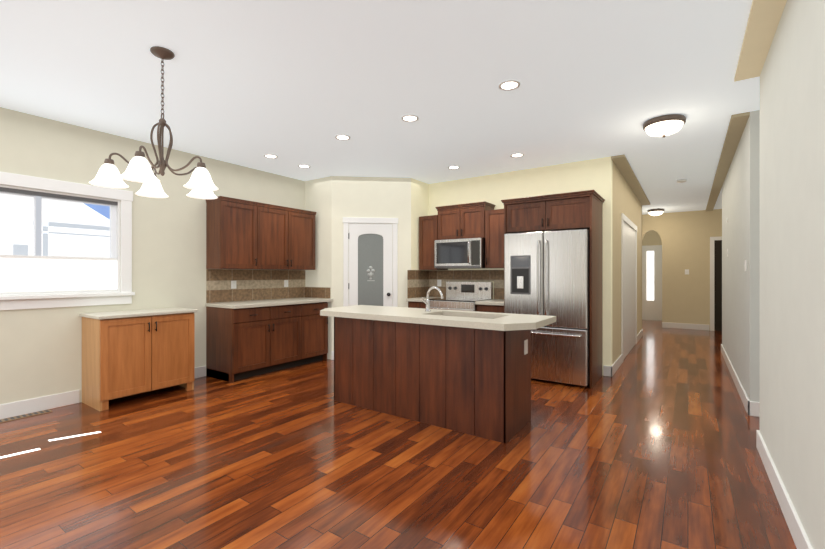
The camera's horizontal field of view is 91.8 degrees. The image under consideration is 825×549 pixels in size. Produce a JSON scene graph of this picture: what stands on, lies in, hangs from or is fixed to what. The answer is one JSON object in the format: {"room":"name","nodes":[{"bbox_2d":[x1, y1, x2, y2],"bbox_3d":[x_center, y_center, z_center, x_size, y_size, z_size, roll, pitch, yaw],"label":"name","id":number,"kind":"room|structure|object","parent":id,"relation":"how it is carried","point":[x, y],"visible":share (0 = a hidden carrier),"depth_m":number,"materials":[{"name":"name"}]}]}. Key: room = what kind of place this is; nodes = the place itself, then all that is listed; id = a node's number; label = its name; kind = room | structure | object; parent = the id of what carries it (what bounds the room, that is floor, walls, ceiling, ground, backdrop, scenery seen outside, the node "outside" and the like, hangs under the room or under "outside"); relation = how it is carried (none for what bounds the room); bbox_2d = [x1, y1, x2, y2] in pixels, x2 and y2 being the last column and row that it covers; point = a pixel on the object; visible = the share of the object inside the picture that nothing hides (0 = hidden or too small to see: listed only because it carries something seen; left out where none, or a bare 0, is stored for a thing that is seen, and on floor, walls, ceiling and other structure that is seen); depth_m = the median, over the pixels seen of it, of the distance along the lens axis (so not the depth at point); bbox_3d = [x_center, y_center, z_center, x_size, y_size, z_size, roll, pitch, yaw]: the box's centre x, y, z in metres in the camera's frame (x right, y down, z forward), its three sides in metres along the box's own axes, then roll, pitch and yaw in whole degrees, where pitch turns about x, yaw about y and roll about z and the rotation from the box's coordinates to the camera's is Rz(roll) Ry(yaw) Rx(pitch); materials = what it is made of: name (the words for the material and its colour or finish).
{"room":"kitchen","nodes":[
{"label":"kitchen","id":0,"kind":"room"},
{"bbox_2d":[0,107,304,403],"bbox_3d":[-3.646,-0.100,3.574,0.120,2.740,6.950,0,0,35],"label":"wall","id":1,"kind":"structure","parent":0,"point":[40,352],"depth_m":4.25,"materials":[{"name":"paint"}]},
{"bbox_2d":[0,390,78,418],"bbox_3d":[-4.421,1.205,2.329,0.016,0.130,3.960,0,0,35],"label":"baseboard","id":2,"kind":"structure","parent":1,"relation":"attached to","point":[22,407],"depth_m":3.70,"materials":[{"name":"white wood"}]},
{"bbox_2d":[0,171,134,310],"bbox_3d":[-3.504,-0.292,3.725,0.162,1.215,1.560,0,0,35],"label":"window","id":3,"kind":"structure","parent":1,"relation":"in","point":[36,279],"depth_m":3.89,"materials":[{"name":"plastic"}]},
{"bbox_2d":[195,366,205,377],"bbox_3d":[-2.685,1.205,4.849,0.016,0.130,0.360,0,0,35],"label":"baseboard","id":4,"kind":"structure","parent":1,"relation":"attached to","point":[199,371],"depth_m":4.94,"materials":[{"name":"white wood"}]},
{"bbox_2d":[206,196,261,269],"bbox_3d":[-2.288,-0.495,5.144,0.330,0.850,0.558,0,0,35],"label":"upper cabinet","id":5,"kind":"object","parent":1,"relation":"attached to","point":[243,234],"depth_m":4.99,"materials":[{"name":"brown wood"}]},
{"bbox_2d":[262,204,316,269],"bbox_3d":[-1.900,-0.495,5.708,0.330,0.850,1.054,0,0,35],"label":"upper cabinet","id":6,"kind":"object","parent":1,"relation":"attached to","point":[288,234],"depth_m":5.62,"materials":[{"name":"brown wood"}]},
{"bbox_2d":[305,176,428,358],"bbox_3d":[-0.682,-0.100,6.450,1.500,2.740,1.390,0,0,35],"label":"wall","id":7,"kind":"structure","parent":0,"point":[332,201],"depth_m":6.05,"materials":[{"name":"paint"}]},
{"bbox_2d":[343,217,397,306],"bbox_3d":[-0.630,0.207,6.015,0.644,2.125,0.549,0,0,35],"label":"door","id":8,"kind":"structure","parent":7,"relation":"attached to","point":[370,264],"depth_m":6.02,"materials":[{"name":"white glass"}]},
{"bbox_2d":[0,0,786,214],"bbox_3d":[1.494,-1.505,5.334,6.590,0.130,15.920,0,0,35],"label":"ceiling","id":9,"kind":"structure","parent":0,"point":[292,85],"depth_m":3.03,"materials":[{"name":"paint"}]},
{"bbox_2d":[89,46,218,198],"bbox_3d":[-1.652,-1.016,2.663,0.742,0.908,0.736,0,0,35],"label":"pendant chandelier","id":10,"kind":"object","parent":9,"relation":"hanging from","point":[200,184],"visible":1,"depth_m":2.59,"materials":[{"name":"white glass"}]},
{"bbox_2d":[264,154,277,158],"bbox_3d":[-1.756,-1.464,4.961,0.168,0.009,0.168,0,0,35],"label":"recessed light","id":11,"kind":"object","parent":9,"relation":"in","point":[271,156],"visible":1,"depth_m":4.97,"materials":[{"name":"white glass"}]},
{"bbox_2d":[298,164,310,167],"bbox_3d":[-1.466,-1.464,5.417,0.168,0.009,0.168,0,0,35],"label":"recessed light","id":12,"kind":"object","parent":9,"relation":"in","point":[303,166],"visible":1,"depth_m":5.42,"materials":[{"name":"white glass"}]},
{"bbox_2d":[335,134,350,139],"bbox_3d":[-0.745,-1.464,4.277,0.168,0.009,0.168,0,0,35],"label":"recessed light","id":13,"kind":"object","parent":9,"relation":"in","point":[342,137],"visible":1,"depth_m":4.28,"materials":[{"name":"white glass"}]},
{"bbox_2d":[401,115,418,121],"bbox_3d":[-0.024,-1.464,3.756,0.168,0.009,0.168,0,0,35],"label":"recessed light","id":14,"kind":"object","parent":9,"relation":"in","point":[409,118],"visible":0.98,"depth_m":3.76,"materials":[{"name":"white glass"}]},
{"bbox_2d":[448,166,459,168],"bbox_3d":[0.566,-1.464,5.475,0.168,0.009,0.168,0,0,35],"label":"recessed light","id":15,"kind":"object","parent":9,"relation":"in","point":[453,167],"visible":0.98,"depth_m":5.48,"materials":[{"name":"white glass"}]},
{"bbox_2d":[498,80,520,90],"bbox_3d":[0.751,-1.464,3.101,0.168,0.009,0.168,0,0,35],"label":"recessed light","id":16,"kind":"object","parent":9,"relation":"in","point":[508,85],"visible":0.98,"depth_m":3.10,"materials":[{"name":"white glass"}]},
{"bbox_2d":[510,153,523,157],"bbox_3d":[1.287,-1.464,4.918,0.168,0.009,0.168,0,0,35],"label":"recessed light","id":17,"kind":"object","parent":9,"relation":"in","point":[515,155],"visible":1,"depth_m":4.92,"materials":[{"name":"white glass"}]},
{"bbox_2d":[647,209,663,216],"bbox_3d":[5.519,-1.389,9.070,0.332,0.161,0.332,0,0,35],"label":"ceiling light","id":18,"kind":"object","parent":9,"relation":"attached to","point":[654,212],"depth_m":8.97,"materials":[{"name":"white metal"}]},
{"bbox_2d":[643,114,685,137],"bbox_3d":[2.407,-1.389,3.830,0.352,0.161,0.352,0,0,35],"label":"ceiling light","id":19,"kind":"object","parent":9,"relation":"attached to","point":[663,126],"depth_m":3.73,"materials":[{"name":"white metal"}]},
{"bbox_2d":[677,179,686,182],"bbox_3d":[4.188,-1.452,6.222,0.132,0.035,0.132,0,0,35],"label":"smoke detector","id":20,"kind":"object","parent":9,"relation":"attached to","point":[681,180],"visible":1,"depth_m":6.18,"materials":[{"name":"white plastic"}]},
{"bbox_2d":[0,320,796,548],"bbox_3d":[1.494,1.319,5.334,6.590,0.102,15.920,0,0,35],"label":"floor","id":21,"kind":"structure","parent":0,"point":[650,443],"depth_m":2.59,"materials":[{"name":"brown wood"}]},
{"bbox_2d":[0,409,52,422],"bbox_3d":[-3.528,1.266,3.498,0.100,0.008,0.560,0,0,35],"label":"floor vent","id":22,"kind":"object","parent":21,"relation":"in","point":[24,416],"visible":1,"depth_m":3.58,"materials":[{"name":"metal"}]},
{"bbox_2d":[79,307,197,410],"bbox_3d":[-2.831,0.828,4.184,0.524,0.885,0.900,0,0,35],"label":"cabinet","id":23,"kind":"object","parent":21,"relation":"on","point":[125,353],"visible":1,"depth_m":3.95,"materials":[{"name":"brown wood"}]},
{"bbox_2d":[205,305,304,382],"bbox_3d":[-2.036,0.835,5.272,0.599,0.870,1.054,0,0,35],"label":"base cabinet","id":24,"kind":"object","parent":21,"relation":"on","point":[259,322],"depth_m":4.95,"materials":[{"name":"brown wood"}]},
{"bbox_2d":[205,297,332,308],"bbox_3d":[-1.882,0.380,5.465,0.634,0.040,1.577,0,0,35],"label":"countertop","id":25,"kind":"structure","parent":24,"relation":"on","point":[276,300],"depth_m":5.14,"materials":[{"name":"beige stone"}]},
{"bbox_2d":[305,301,328,363],"bbox_3d":[-1.648,0.835,5.835,0.599,0.870,0.558,0,0,35],"label":"base cabinet","id":26,"kind":"object","parent":21,"relation":"on","point":[316,326],"depth_m":5.72,"materials":[{"name":"brown wood"}]},
{"bbox_2d":[408,302,425,308],"bbox_3d":[0.242,0.835,6.144,0.363,0.870,0.599,0,0,35],"label":"base cabinet","id":27,"kind":"object","parent":21,"relation":"on","point":[410,304],"depth_m":5.91,"materials":[{"name":"brown wood"}]},
{"bbox_2d":[406,298,431,301],"bbox_3d":[0.232,0.380,6.129,0.363,0.040,0.634,0,0,35],"label":"countertop","id":28,"kind":"structure","parent":27,"relation":"on","point":[409,299],"depth_m":5.91,"materials":[{"name":"beige stone"}]},
{"bbox_2d":[334,313,530,442],"bbox_3d":[0.127,0.840,3.762,1.821,0.860,0.600,0,0,35],"label":"kitchen island","id":29,"kind":"object","parent":21,"relation":"on","point":[467,372],"depth_m":3.36,"materials":[{"name":"brown wood"}]},
{"bbox_2d":[320,305,551,332],"bbox_3d":[0.055,0.385,3.720,2.250,0.050,0.650,0,0,35],"label":"island countertop","id":30,"kind":"structure","parent":29,"relation":"on","point":[510,324],"depth_m":3.35,"materials":[{"name":"beige stone"}]},
{"bbox_2d":[421,286,443,311],"bbox_3d":[0.204,0.236,3.830,0.232,0.247,0.119,0,0,35],"label":"faucet","id":31,"kind":"object","parent":30,"relation":"on","point":[427,302],"visible":1,"depth_m":3.88,"materials":[{"name":"silver metal"}]},
{"bbox_2d":[426,281,492,310],"bbox_3d":[0.666,0.688,5.763,0.758,1.165,0.712,0,0,35],"label":"range","id":32,"kind":"object","parent":21,"relation":"on","point":[463,295],"visible":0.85,"depth_m":5.84,"materials":[{"name":"silver metal"}]},
{"bbox_2d":[477,306,503,312],"bbox_3d":[1.189,0.835,5.491,0.401,0.870,0.599,0,0,35],"label":"base cabinet","id":33,"kind":"object","parent":21,"relation":"on","point":[496,309],"depth_m":5.23,"materials":[{"name":"brown wood"}]},
{"bbox_2d":[475,298,503,305],"bbox_3d":[1.183,0.380,5.474,0.411,0.040,0.634,0,0,35],"label":"countertop","id":34,"kind":"structure","parent":33,"relation":"on","point":[496,301],"depth_m":5.28,"materials":[{"name":"beige stone"}]},
{"bbox_2d":[504,229,589,386],"bbox_3d":[1.721,0.383,4.967,0.962,1.775,0.807,0,0,35],"label":"refrigerator","id":35,"kind":"object","parent":21,"relation":"on","point":[547,273],"visible":0.79,"depth_m":4.61,"materials":[{"name":"metal"}]},
{"bbox_2d":[501,190,604,387],"bbox_3d":[1.764,0.165,5.029,1.090,2.210,0.710,0,0,35],"label":"tall cabinet","id":36,"kind":"object","parent":21,"relation":"on","point":[569,211],"visible":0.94,"depth_m":4.74,"materials":[{"name":"brown wood"}]},
{"bbox_2d":[429,156,611,365],"bbox_3d":[1.350,-0.100,5.821,2.800,2.740,0.120,0,0,35],"label":"wall","id":37,"kind":"structure","parent":0,"point":[577,176],"depth_m":5.40,"materials":[{"name":"beige paint"}]},
{"bbox_2d":[419,201,503,269],"bbox_3d":[0.802,-0.542,5.902,1.505,0.945,0.364,0,0,35],"label":"upper cabinet","id":38,"kind":"object","parent":37,"relation":"attached to","point":[485,219],"visible":0.81,"depth_m":5.76,"materials":[{"name":"brown wood"}]},
{"bbox_2d":[435,238,484,268],"bbox_3d":[0.743,-0.299,5.874,0.752,0.418,0.476,0,0,35],"label":"microwave","id":39,"kind":"object","parent":38,"relation":"attached to","point":[467,253],"visible":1,"depth_m":5.69,"materials":[{"name":"metal"}]},
{"bbox_2d":[612,161,641,363],"bbox_3d":[3.617,-0.100,6.749,0.120,2.740,3.980,0,0,35],"label":"wall","id":40,"kind":"structure","parent":0,"point":[626,202],"depth_m":5.53,"materials":[{"name":"paint"}]},
{"bbox_2d":[609,354,622,376],"bbox_3d":[2.734,1.205,5.356,0.026,0.130,0.956,0,0,35],"label":"baseboard","id":41,"kind":"structure","parent":40,"relation":"attached to","point":[612,369],"depth_m":5.19,"materials":[{"name":"white wood"}]},
{"bbox_2d":[621,213,636,361],"bbox_3d":[3.562,0.195,6.544,0.024,2.150,1.960,0,0,35],"label":"door","id":42,"kind":"structure","parent":40,"relation":"attached to","point":[628,284],"depth_m":6.40,"materials":[{"name":"white wood"}]},
{"bbox_2d":[637,329,642,342],"bbox_3d":[4.455,1.205,7.847,0.016,0.130,1.220,0,0,35],"label":"baseboard","id":43,"kind":"structure","parent":40,"relation":"attached to","point":[640,334],"depth_m":7.81,"materials":[{"name":"white wood"}]},
{"bbox_2d":[642,231,661,320],"bbox_3d":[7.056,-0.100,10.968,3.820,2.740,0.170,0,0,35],"label":"door","id":44,"kind":"structure","parent":0,"point":[651,275],"depth_m":11.12,"materials":[{"name":"paint"}]},
{"bbox_2d":[642,209,721,329],"bbox_3d":[6.155,-0.100,9.554,3.700,2.740,0.120,0,0,35],"label":"wall","id":45,"kind":"structure","parent":0,"point":[685,237],"depth_m":9.32,"materials":[{"name":"paint"}]},
{"bbox_2d":[662,322,708,329],"bbox_3d":[6.360,1.205,9.331,0.910,0.130,0.016,0,0,35],"label":"baseboard","id":46,"kind":"structure","parent":45,"relation":"attached to","point":[664,324],"depth_m":9.32,"materials":[{"name":"white wood"}]},
{"bbox_2d":[685,236,721,330],"bbox_3d":[6.910,0.210,8.948,1.350,2.120,0.022,0,0,35],"label":"door frame","id":47,"kind":"structure","parent":45,"relation":"attached to","point":[715,283],"depth_m":9.01,"materials":[{"name":"wood"}]},
{"bbox_2d":[722,0,824,548],"bbox_3d":[2.234,-0.100,1.922,0.640,2.740,10.900,0,0,35],"label":"wall","id":48,"kind":"structure","parent":0,"point":[792,253],"depth_m":2.12,"materials":[{"name":"paint"}]},
{"bbox_2d":[726,218,746,270],"bbox_3d":[3.832,-0.415,4.762,0.011,0.770,2.290,0,0,35],"label":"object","id":49,"kind":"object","parent":48,"relation":"attached to","point":[745,265],"depth_m":3.83,"materials":[{"name":"white plastic"}]},
{"bbox_2d":[721,344,751,415],"bbox_3d":[4.055,1.205,5.090,0.016,0.130,3.616,0,0,35],"label":"baseboard","id":50,"kind":"structure","parent":48,"relation":"attached to","point":[746,402],"depth_m":4.27,"materials":[{"name":"white wood"}]},
{"bbox_2d":[753,401,759,416],"bbox_3d":[3.254,1.205,3.456,0.460,0.130,0.016,0,0,35],"label":"baseboard","id":51,"kind":"structure","parent":48,"relation":"attached to","point":[756,405],"depth_m":3.57,"materials":[{"name":"white wood"}]},
{"bbox_2d":[756,430,812,548],"bbox_3d":[0.716,1.205,0.269,0.046,0.130,6.456,0,0,35],"label":"baseboard","id":52,"kind":"structure","parent":48,"relation":"attached to","point":[801,540],"depth_m":2.11,"materials":[{"name":"white wood"}]},
{"label":"outside","id":53,"kind":"structure","parent":0,"visible":0},
{"bbox_2d":[0,193,109,257],"bbox_3d":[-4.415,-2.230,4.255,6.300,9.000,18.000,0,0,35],"label":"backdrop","id":54,"kind":"structure","parent":53,"point":[73,229],"depth_m":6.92,"materials":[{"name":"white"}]}
]}

